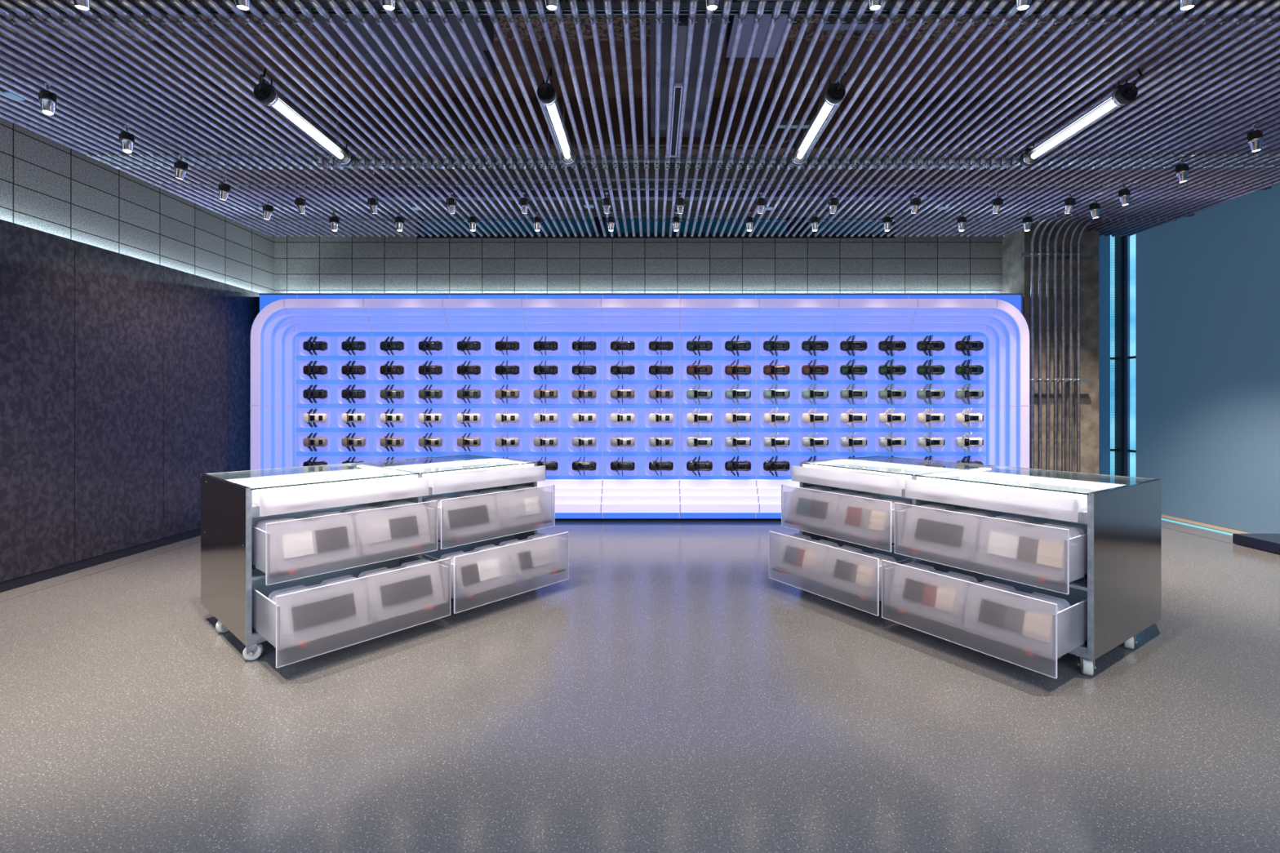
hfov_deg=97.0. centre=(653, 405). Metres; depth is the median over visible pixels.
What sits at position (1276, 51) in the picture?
conduit
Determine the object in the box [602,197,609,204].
housing
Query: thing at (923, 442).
model car
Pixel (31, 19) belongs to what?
conduit
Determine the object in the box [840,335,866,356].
model car
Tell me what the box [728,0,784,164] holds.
ceiling slat
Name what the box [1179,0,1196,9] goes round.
spotlight
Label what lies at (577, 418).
model car
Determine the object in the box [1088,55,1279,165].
conduit
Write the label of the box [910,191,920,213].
spotlight
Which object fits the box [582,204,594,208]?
plate
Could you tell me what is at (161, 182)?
conduit
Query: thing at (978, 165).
conduit
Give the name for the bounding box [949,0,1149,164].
conduit
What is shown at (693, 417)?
model car
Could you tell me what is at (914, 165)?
conduit
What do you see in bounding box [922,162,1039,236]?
conduit
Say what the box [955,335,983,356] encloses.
model car
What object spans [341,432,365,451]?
model car
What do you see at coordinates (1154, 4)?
conduit
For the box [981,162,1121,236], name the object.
conduit
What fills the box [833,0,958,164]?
ceiling slat
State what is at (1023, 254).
bracket
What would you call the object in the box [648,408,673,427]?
model car
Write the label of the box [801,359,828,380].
model car
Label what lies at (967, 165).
conduit
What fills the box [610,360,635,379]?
model car
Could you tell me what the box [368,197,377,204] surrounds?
housing
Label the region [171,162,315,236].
conduit
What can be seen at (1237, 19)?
conduit
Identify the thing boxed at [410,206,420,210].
plate
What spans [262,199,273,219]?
spotlight
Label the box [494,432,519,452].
model car
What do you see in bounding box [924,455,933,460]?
model car
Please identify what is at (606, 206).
spotlight
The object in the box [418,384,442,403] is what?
model car
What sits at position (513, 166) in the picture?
ceiling slat
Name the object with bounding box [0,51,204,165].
conduit
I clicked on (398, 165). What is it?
ceiling slat
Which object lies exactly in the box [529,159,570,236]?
conduit
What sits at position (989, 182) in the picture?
conduit
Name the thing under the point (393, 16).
ceiling slat
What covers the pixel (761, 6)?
ceiling slat
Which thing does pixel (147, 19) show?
conduit
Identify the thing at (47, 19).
conduit
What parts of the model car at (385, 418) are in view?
roof glass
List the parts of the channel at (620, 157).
hanger rod, hanger rod, hanger rod, hanger rod, hanger rod, hanger rod, hanger rod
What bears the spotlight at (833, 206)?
hanging from the ceiling slat at (851, 166)
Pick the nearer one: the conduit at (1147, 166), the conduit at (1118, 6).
the conduit at (1118, 6)
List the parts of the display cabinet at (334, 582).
panel, glass, drawer, rail, panel, panel, panel, panel, glass, drawer, panel, panel, panel, panel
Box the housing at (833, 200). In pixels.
[830,197,837,204]
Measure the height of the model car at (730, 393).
0.236 m
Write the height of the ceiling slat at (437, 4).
0.071 m
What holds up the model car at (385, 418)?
attached to the display shelf at (284, 322)
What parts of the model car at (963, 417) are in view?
roof glass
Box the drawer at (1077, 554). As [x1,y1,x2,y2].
[891,513,1087,591]
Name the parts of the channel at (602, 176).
hanger rod, hanger rod, hanger rod, hanger rod, hanger rod, hanger rod, hanger rod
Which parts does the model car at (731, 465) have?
roof glass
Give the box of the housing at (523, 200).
[520,197,527,204]
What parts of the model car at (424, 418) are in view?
roof glass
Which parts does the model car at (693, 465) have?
roof glass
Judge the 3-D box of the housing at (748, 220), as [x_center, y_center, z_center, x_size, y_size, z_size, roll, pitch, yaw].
[1.014,-1.950,5.954,0.069,0.072,0.071,0,0,0]
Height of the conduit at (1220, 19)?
0.071 m
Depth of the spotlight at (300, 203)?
5.40 m
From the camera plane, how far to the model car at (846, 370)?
6.40 m
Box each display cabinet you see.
[200,454,568,667]
[768,455,1161,679]
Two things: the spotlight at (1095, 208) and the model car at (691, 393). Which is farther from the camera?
the model car at (691, 393)
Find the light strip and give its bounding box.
[1161,518,1232,535]
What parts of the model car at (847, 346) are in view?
roof glass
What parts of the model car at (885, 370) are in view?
roof glass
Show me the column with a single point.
(1015, 268)
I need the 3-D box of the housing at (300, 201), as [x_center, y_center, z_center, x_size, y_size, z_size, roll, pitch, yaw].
[-3.376,-1.949,5.404,0.069,0.082,0.082,0,0,0]
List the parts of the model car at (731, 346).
roof glass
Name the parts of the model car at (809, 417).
roof glass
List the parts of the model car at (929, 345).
roof glass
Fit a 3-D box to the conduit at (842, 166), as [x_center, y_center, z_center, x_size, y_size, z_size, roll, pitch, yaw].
[1.604,-2.041,5.776,0.047,0.071,2.060,0,0,0]
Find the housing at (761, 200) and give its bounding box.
[757,197,764,204]
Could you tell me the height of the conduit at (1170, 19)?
0.071 m
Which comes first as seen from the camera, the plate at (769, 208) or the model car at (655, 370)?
the plate at (769, 208)
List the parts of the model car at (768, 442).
roof glass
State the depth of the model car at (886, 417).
6.40 m
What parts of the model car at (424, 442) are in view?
roof glass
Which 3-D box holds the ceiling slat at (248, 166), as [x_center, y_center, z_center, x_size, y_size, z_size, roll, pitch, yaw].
[-3.459,-2.041,5.798,0.047,0.060,2.016,0,0,0]
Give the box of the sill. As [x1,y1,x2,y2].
[1161,514,1253,533]
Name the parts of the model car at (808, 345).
roof glass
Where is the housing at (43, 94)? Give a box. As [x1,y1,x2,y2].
[39,89,52,99]
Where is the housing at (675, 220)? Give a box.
[672,216,679,222]
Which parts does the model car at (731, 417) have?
roof glass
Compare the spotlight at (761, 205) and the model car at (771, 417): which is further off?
the model car at (771, 417)
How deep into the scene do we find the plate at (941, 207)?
5.81 m
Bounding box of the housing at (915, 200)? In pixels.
[911,197,919,204]
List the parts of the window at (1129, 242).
frame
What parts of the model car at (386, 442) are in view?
roof glass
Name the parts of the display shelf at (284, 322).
field panel, field panel, field panel, field panel, field panel, field panel, field panel, field panel, field panel, field panel, field panel, field panel, field panel, field panel, field panel, field panel, field panel, field panel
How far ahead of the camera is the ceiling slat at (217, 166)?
5.46 m
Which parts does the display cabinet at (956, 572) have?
panel, panel, panel, panel, drawer, glass, panel, panel, panel, panel, drawer, rail, glass, panel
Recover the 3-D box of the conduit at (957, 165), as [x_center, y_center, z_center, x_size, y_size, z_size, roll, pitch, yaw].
[2.564,-2.041,5.776,0.047,0.071,2.060,0,0,0]
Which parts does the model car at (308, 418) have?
roof glass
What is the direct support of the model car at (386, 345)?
attached to the display shelf at (284, 322)
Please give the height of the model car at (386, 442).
0.214 m
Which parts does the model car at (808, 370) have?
roof glass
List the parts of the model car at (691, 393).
roof glass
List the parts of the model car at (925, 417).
roof glass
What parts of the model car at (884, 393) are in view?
roof glass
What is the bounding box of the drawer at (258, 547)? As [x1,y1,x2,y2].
[251,512,440,581]
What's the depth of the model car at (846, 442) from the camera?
6.40 m
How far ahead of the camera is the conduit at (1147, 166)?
5.42 m
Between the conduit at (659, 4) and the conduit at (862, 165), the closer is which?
the conduit at (659, 4)
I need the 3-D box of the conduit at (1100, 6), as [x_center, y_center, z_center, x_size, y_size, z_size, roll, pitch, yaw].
[2.302,-2.041,1.102,0.048,0.071,7.204,0,0,0]
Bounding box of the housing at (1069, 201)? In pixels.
[1066,197,1075,204]
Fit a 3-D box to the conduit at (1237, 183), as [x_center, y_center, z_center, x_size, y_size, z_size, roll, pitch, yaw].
[5.358,-2.041,5.798,0.047,0.060,2.016,0,0,0]
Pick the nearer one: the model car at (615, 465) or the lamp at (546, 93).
the lamp at (546, 93)
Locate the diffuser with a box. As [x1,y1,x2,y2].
[669,0,687,157]
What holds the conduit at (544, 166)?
attached to the channel at (602, 176)
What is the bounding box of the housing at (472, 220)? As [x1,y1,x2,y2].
[469,216,475,222]
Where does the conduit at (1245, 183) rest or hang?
attached to the channel at (602, 176)
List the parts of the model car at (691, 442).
roof glass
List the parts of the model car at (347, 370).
roof glass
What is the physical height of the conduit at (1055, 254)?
3.377 m
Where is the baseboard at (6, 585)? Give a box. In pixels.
[0,516,259,592]
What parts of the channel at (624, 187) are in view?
hanger rod, hanger rod, hanger rod, hanger rod, hanger rod, hanger rod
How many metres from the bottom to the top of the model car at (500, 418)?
0.221 m
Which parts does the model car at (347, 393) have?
roof glass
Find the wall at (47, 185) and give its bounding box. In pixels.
[0,40,274,293]
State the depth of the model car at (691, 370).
6.39 m
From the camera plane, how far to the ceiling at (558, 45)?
5.28 m
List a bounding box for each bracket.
[1019,252,1091,259]
[1029,377,1091,382]
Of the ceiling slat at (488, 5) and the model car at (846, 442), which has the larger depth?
the model car at (846, 442)
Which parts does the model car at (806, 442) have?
roof glass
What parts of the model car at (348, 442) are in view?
roof glass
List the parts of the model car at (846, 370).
roof glass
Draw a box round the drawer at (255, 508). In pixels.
[251,482,528,518]
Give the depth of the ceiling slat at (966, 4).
3.42 m
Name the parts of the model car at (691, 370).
roof glass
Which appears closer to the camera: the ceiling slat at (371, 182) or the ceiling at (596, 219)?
the ceiling slat at (371, 182)
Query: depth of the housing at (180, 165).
4.57 m
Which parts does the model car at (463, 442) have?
roof glass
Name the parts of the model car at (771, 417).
roof glass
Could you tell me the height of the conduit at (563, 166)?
0.071 m
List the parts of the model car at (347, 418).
roof glass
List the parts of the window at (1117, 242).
frame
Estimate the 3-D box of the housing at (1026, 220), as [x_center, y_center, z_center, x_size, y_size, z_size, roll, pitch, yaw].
[3.937,-1.950,5.954,0.069,0.072,0.071,0,0,0]
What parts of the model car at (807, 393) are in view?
roof glass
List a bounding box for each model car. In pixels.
[302,336,327,355]
[302,360,327,379]
[302,384,327,403]
[302,408,327,427]
[302,432,327,451]
[302,456,327,466]
[341,336,365,355]
[341,360,365,379]
[341,384,365,403]
[341,408,365,427]
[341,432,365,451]
[342,456,363,463]
[379,336,404,355]
[379,360,404,379]
[379,384,404,403]
[379,408,404,427]
[379,432,404,451]
[418,336,442,355]
[418,360,442,379]
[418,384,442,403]
[418,408,442,427]
[418,432,442,451]
[457,336,480,355]
[457,360,480,379]
[457,384,480,403]
[457,408,480,427]
[457,432,480,451]
[494,336,519,355]
[494,360,519,379]
[494,384,519,404]
[494,408,519,427]
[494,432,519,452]
[533,336,558,355]
[533,360,558,379]
[533,384,558,404]
[533,408,558,427]
[533,432,558,452]
[537,456,558,475]
[572,336,596,355]
[572,360,596,379]
[572,384,596,404]
[572,408,596,427]
[572,432,596,452]
[572,456,596,475]
[610,336,635,355]
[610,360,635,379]
[610,384,635,404]
[610,408,635,427]
[610,432,635,452]
[610,456,635,475]
[648,336,673,355]
[648,360,673,379]
[648,384,673,403]
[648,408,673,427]
[648,432,673,451]
[648,457,673,475]
[686,335,712,356]
[686,360,712,380]
[686,383,712,404]
[686,407,712,428]
[686,431,712,452]
[686,455,712,476]
[724,335,751,356]
[724,359,751,380]
[724,383,751,404]
[724,407,751,428]
[724,431,751,453]
[724,455,751,476]
[763,335,789,356]
[763,359,789,380]
[763,383,789,404]
[763,407,789,428]
[763,431,789,452]
[763,455,789,476]
[801,335,828,356]
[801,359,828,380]
[801,383,828,404]
[801,407,828,428]
[801,431,828,453]
[807,455,817,461]
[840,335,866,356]
[840,359,866,380]
[840,383,866,404]
[840,407,866,428]
[840,431,866,453]
[878,335,906,356]
[878,359,906,380]
[878,383,906,404]
[878,407,906,428]
[878,431,906,453]
[916,335,944,356]
[916,359,944,380]
[916,383,944,404]
[916,407,944,428]
[916,431,944,453]
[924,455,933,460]
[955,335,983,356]
[955,359,983,380]
[955,383,983,404]
[955,407,983,428]
[955,431,983,453]
[956,455,983,469]
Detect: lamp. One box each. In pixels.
[253,67,353,166]
[537,67,576,166]
[790,72,847,166]
[1019,67,1144,166]
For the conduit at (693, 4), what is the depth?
3.42 m
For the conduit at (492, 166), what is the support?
attached to the channel at (602, 176)
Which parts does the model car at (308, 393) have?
roof glass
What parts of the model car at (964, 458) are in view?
door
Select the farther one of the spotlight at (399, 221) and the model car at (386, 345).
the model car at (386, 345)
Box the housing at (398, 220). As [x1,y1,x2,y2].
[395,216,403,222]
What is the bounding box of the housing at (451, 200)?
[446,197,455,204]
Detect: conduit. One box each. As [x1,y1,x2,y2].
[0,0,266,165]
[0,4,257,165]
[0,14,246,165]
[0,25,235,165]
[0,34,226,165]
[0,43,215,165]
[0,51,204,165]
[0,59,195,165]
[0,66,180,162]
[0,88,153,165]
[0,100,133,165]
[0,106,122,165]
[0,111,112,165]
[13,0,277,165]
[30,0,288,165]
[48,0,297,165]
[65,0,308,165]
[89,0,318,165]
[100,0,322,164]
[109,163,272,236]
[117,0,333,164]
[120,162,279,236]
[130,162,287,236]
[134,0,341,164]
[140,162,294,236]
[151,0,354,164]
[151,162,302,236]
[161,162,309,236]
[169,0,364,164]
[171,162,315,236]
[186,0,374,164]
[187,164,323,236]
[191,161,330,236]
[193,129,795,146]
[199,90,776,150]
[204,0,385,164]
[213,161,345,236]
[221,0,395,164]
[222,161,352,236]
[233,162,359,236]
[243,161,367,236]
[248,0,406,164]
[256,0,417,164]
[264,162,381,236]
[273,0,427,164]
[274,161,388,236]
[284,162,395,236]
[290,0,438,164]
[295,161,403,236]
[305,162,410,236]
[308,0,448,164]
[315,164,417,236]
[322,159,425,236]
[325,0,459,164]
[333,159,432,236]
[342,0,469,164]
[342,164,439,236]
[353,159,446,236]
[360,0,479,164]
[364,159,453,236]
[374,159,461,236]
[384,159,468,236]
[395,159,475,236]
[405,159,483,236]
[412,0,511,164]
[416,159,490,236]
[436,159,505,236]
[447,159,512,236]
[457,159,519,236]
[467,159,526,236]
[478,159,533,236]
[488,159,541,236]
[516,0,574,164]
[520,159,563,236]
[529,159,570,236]
[540,159,577,236]
[551,159,584,236]
[553,0,595,164]
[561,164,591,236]
[568,0,606,164]
[582,159,606,236]
[586,0,617,164]
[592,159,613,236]
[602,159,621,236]
[603,0,627,164]
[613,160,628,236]
[620,0,638,164]
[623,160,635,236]
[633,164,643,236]
[637,0,648,164]
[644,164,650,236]
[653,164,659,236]
[654,0,663,164]
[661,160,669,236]
[665,0,680,164]
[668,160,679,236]
[675,0,697,164]
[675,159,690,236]
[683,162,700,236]
[686,7,713,164]
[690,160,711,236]
[696,0,732,164]
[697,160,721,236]
[705,159,731,236]
[712,159,742,236]
[719,159,752,236]
[726,159,763,236]
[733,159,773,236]
[741,159,783,236]
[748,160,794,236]
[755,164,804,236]
[763,159,814,236]
[770,0,853,164]
[770,159,825,236]
[777,159,835,236]
[784,159,845,236]
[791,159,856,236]
[797,0,888,148]
[799,159,866,236]
[806,159,876,236]
[813,159,887,236]
[821,159,897,236]
[828,159,908,236]
[835,159,918,236]
[843,159,928,236]
[849,159,939,236]
[854,0,992,164]
[857,159,949,236]
[864,159,959,236]
[871,159,970,236]
[879,159,981,236]
[886,159,991,236]
[893,159,1001,236]
[901,159,1012,236]
[906,0,1079,164]
[908,164,1018,236]
[915,164,1027,236]
[917,0,1097,164]
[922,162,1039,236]
[928,0,1114,164]
[929,161,1049,236]
[937,162,1059,236]
[938,0,1131,164]
[944,161,1070,236]
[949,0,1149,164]
[951,161,1079,236]
[959,162,1090,236]
[960,0,1166,164]
[966,161,1101,236]
[970,0,1179,164]
[973,161,1111,236]
[981,0,1200,164]
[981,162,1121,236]
[987,162,1132,236]
[991,0,1218,164]
[995,162,1142,236]
[1001,0,1235,164]
[1002,162,1152,236]
[1012,0,1253,164]
[1015,0,1271,165]
[1028,217,1045,521]
[1035,0,1279,161]
[1035,217,1053,521]
[1044,162,1162,220]
[1044,217,1062,521]
[1051,217,1069,521]
[1053,162,1173,220]
[1058,217,1077,521]
[1061,162,1181,220]
[1066,37,1279,165]
[1066,217,1085,471]
[1068,162,1193,220]
[1074,217,1093,472]
[1075,163,1235,231]
[1077,46,1279,165]
[1077,162,1204,220]
[1084,163,1213,220]
[1084,163,1244,231]
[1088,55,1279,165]
[1088,163,1255,231]
[1093,163,1224,220]
[1096,163,1266,231]
[1097,63,1279,165]
[1098,163,1275,233]
[1098,164,1279,236]
[1104,168,1279,236]
[1108,71,1279,165]
[1111,172,1279,236]
[1118,175,1279,236]
[1119,78,1279,165]
[1125,179,1279,236]
[1128,85,1279,165]
[1139,92,1279,165]
[1149,98,1279,165]
[1160,105,1279,165]
[1170,111,1279,165]
[1180,116,1279,164]
[1191,122,1279,165]
[1201,127,1279,165]
[1211,133,1279,165]
[1222,137,1279,165]
[1231,142,1279,165]
[1242,146,1279,165]
[1253,151,1279,165]
[1262,156,1279,165]
[1273,160,1279,165]
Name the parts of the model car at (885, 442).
roof glass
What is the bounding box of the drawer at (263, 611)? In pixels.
[251,543,488,644]
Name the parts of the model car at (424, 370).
roof glass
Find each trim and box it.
[1,524,257,601]
[1161,526,1278,555]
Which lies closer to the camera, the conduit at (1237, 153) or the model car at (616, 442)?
the conduit at (1237, 153)
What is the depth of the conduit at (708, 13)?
3.50 m
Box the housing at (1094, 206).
[1090,202,1098,210]
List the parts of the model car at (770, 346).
roof glass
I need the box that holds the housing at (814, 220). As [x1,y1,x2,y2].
[811,216,817,222]
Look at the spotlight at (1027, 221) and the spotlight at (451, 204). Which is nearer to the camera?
the spotlight at (451, 204)
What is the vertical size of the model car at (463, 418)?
0.214 m
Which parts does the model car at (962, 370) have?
roof glass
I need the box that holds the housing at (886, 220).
[884,216,891,222]
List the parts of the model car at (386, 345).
roof glass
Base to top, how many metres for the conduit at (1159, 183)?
0.060 m
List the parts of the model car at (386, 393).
roof glass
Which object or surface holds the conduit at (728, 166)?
attached to the channel at (602, 176)
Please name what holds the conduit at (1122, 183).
attached to the channel at (602, 176)
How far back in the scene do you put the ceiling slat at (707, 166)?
5.49 m
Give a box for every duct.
[288,0,495,76]
[649,0,733,137]
[725,0,792,57]
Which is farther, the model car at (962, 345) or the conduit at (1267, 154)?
the model car at (962, 345)
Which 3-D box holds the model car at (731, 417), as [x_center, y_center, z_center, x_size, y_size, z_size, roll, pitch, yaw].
[0.961,0.139,6.409,0.294,0.236,0.095,0,0,0]
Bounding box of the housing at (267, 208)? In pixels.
[263,204,271,212]
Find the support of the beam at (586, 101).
attached to the ceiling at (558, 45)
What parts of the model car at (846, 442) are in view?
roof glass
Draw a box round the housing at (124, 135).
[120,131,131,140]
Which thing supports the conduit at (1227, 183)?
attached to the channel at (602, 176)
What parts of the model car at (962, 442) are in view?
door, roof glass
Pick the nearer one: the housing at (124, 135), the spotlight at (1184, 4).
the spotlight at (1184, 4)
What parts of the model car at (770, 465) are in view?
roof glass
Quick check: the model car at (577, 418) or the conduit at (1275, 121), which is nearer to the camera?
the conduit at (1275, 121)
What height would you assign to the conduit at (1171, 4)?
0.071 m
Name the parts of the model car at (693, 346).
roof glass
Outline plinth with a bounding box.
[1232,533,1279,554]
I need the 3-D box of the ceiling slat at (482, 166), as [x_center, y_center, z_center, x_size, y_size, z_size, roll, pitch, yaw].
[-1.452,-2.041,5.776,0.047,0.071,2.060,0,0,0]
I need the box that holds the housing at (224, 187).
[219,182,228,191]
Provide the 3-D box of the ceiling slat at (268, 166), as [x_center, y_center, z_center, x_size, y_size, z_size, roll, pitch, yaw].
[-3.285,-2.041,5.798,0.047,0.060,2.016,0,0,0]
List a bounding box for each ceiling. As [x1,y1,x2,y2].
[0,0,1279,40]
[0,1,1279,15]
[106,40,1279,208]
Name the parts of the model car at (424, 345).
roof glass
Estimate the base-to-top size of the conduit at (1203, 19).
0.071 m
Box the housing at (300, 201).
[295,197,304,204]
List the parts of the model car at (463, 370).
roof glass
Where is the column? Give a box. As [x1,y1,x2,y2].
[1002,163,1098,519]
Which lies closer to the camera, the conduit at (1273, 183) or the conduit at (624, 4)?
the conduit at (624, 4)
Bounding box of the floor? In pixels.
[0,518,1279,852]
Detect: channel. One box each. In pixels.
[142,65,1268,180]
[164,80,1271,190]
[168,40,1174,162]
[229,163,1194,217]
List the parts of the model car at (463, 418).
roof glass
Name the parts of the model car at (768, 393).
roof glass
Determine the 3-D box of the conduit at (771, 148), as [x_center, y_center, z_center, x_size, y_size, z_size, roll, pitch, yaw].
[-1.625,-2.837,5.620,5.750,0.590,0.036,0,0,0]
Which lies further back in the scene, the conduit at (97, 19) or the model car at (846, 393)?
the model car at (846, 393)
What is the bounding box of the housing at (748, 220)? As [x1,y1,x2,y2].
[746,216,752,222]
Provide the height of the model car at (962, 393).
0.236 m
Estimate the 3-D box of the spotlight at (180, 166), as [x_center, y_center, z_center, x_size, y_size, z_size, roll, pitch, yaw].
[-3.837,-1.941,4.594,0.090,0.198,0.080,0,0,38]
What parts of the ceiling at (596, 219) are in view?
pane, pane, pane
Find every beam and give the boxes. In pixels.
[191,97,1260,163]
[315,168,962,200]
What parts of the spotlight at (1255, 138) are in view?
stem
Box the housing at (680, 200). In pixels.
[676,197,684,204]
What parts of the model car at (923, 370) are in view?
roof glass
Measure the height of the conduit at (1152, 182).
0.060 m
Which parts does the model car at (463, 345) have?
roof glass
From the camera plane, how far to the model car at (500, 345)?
6.40 m
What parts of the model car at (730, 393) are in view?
roof glass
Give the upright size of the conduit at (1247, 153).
0.061 m
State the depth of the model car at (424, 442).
6.40 m
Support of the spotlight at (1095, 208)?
attached to the conduit at (1122, 183)
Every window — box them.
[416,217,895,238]
[1110,235,1123,475]
[1123,234,1135,477]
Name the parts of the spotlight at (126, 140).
stem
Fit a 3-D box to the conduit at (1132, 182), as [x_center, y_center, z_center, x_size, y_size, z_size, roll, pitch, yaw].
[4.398,-2.041,5.495,0.047,0.060,1.410,0,0,0]
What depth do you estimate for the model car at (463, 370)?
6.40 m
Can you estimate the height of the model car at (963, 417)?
0.236 m
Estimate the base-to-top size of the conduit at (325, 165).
0.071 m
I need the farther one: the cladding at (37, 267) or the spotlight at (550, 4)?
the cladding at (37, 267)
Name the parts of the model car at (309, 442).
roof glass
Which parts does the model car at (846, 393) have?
roof glass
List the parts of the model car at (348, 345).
roof glass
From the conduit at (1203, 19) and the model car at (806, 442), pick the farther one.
the model car at (806, 442)
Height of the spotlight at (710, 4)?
0.198 m
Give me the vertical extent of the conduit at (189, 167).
0.060 m
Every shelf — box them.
[249,293,1030,520]
[803,482,1087,524]
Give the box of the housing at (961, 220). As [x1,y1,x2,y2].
[958,216,965,222]
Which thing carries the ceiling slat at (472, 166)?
attached to the channel at (602, 176)
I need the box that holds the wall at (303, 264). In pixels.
[274,163,1002,293]
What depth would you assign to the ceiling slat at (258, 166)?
5.51 m
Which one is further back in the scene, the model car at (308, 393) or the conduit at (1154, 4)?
the model car at (308, 393)
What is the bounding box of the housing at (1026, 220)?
[1023,216,1031,222]
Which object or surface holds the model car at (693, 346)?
attached to the display shelf at (284, 322)
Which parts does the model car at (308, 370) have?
roof glass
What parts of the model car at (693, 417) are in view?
roof glass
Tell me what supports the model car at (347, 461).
attached to the display shelf at (284, 322)
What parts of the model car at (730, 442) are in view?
roof glass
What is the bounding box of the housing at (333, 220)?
[330,216,337,222]
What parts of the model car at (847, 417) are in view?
roof glass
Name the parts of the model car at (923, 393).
roof glass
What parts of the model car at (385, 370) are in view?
roof glass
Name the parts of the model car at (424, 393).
roof glass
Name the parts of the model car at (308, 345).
roof glass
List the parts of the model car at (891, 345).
roof glass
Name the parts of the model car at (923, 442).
roof glass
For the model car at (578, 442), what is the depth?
6.40 m
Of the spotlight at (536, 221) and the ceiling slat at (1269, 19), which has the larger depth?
the spotlight at (536, 221)
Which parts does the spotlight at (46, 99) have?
stem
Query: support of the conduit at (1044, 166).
attached to the channel at (602, 176)
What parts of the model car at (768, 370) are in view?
roof glass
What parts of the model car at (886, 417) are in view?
roof glass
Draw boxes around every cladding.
[0,219,74,582]
[74,240,163,562]
[163,266,228,537]
[228,284,260,471]
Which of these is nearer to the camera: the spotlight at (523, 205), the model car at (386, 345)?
the spotlight at (523, 205)
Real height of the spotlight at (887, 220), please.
0.197 m
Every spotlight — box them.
[38,81,57,115]
[71,0,89,9]
[119,124,134,153]
[173,154,187,179]
[217,177,230,200]
[234,0,249,9]
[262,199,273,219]
[294,192,306,213]
[328,211,339,231]
[367,192,378,213]
[381,0,395,9]
[394,212,404,231]
[445,191,457,213]
[467,211,477,231]
[518,191,528,213]
[532,211,542,231]
[545,0,558,9]
[601,191,611,213]
[605,211,615,231]
[671,211,680,231]
[675,191,685,213]
[705,0,719,9]
[744,211,754,231]
[755,191,766,213]
[809,211,819,231]
[828,191,839,213]
[868,0,882,9]
[882,211,892,231]
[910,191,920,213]
[956,211,966,231]
[991,191,1003,213]
[1016,0,1031,9]
[1022,211,1032,231]
[1064,191,1075,213]
[1088,197,1100,218]
[1118,182,1130,205]
[1174,157,1188,182]
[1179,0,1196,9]
[1247,122,1263,151]
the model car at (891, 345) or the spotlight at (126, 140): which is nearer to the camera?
the spotlight at (126, 140)
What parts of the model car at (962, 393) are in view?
roof glass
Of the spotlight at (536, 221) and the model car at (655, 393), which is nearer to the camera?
the spotlight at (536, 221)
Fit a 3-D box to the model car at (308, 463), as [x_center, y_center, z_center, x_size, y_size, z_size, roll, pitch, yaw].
[-3.844,0.684,6.415,0.270,0.214,0.082,0,0,0]
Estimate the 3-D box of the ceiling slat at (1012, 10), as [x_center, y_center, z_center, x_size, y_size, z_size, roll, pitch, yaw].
[1.865,-2.041,1.102,0.048,0.071,7.204,0,0,0]
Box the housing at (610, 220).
[607,216,613,222]
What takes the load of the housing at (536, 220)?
in the spotlight at (536, 221)
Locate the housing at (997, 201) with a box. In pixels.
[993,197,1002,204]
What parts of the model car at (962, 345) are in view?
door, door, roof glass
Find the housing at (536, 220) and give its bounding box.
[533,216,540,222]
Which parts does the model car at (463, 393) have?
roof glass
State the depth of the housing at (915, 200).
5.38 m
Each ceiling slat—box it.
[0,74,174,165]
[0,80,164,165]
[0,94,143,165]
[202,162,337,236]
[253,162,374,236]
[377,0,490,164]
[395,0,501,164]
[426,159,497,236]
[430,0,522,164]
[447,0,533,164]
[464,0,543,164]
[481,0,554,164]
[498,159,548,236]
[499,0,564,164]
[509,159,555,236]
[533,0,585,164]
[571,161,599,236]
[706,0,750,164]
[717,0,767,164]
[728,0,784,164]
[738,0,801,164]
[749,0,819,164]
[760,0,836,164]
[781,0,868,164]
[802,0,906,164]
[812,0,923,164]
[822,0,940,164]
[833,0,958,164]
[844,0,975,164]
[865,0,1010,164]
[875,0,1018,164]
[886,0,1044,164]
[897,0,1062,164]
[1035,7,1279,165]
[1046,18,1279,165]
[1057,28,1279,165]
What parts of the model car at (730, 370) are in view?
roof glass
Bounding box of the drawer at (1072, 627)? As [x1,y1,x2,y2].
[853,547,1087,658]
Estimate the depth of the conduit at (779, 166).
5.19 m
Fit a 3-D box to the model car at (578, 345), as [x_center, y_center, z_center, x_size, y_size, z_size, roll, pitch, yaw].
[-0.786,-0.681,6.415,0.277,0.221,0.082,0,0,0]
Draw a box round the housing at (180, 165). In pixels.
[175,160,186,170]
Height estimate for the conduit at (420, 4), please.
0.071 m
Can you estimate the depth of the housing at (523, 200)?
5.38 m
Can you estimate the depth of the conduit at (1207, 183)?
5.49 m
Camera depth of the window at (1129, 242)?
7.36 m
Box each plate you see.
[0,91,26,100]
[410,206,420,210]
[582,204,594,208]
[764,206,773,210]
[937,205,950,209]

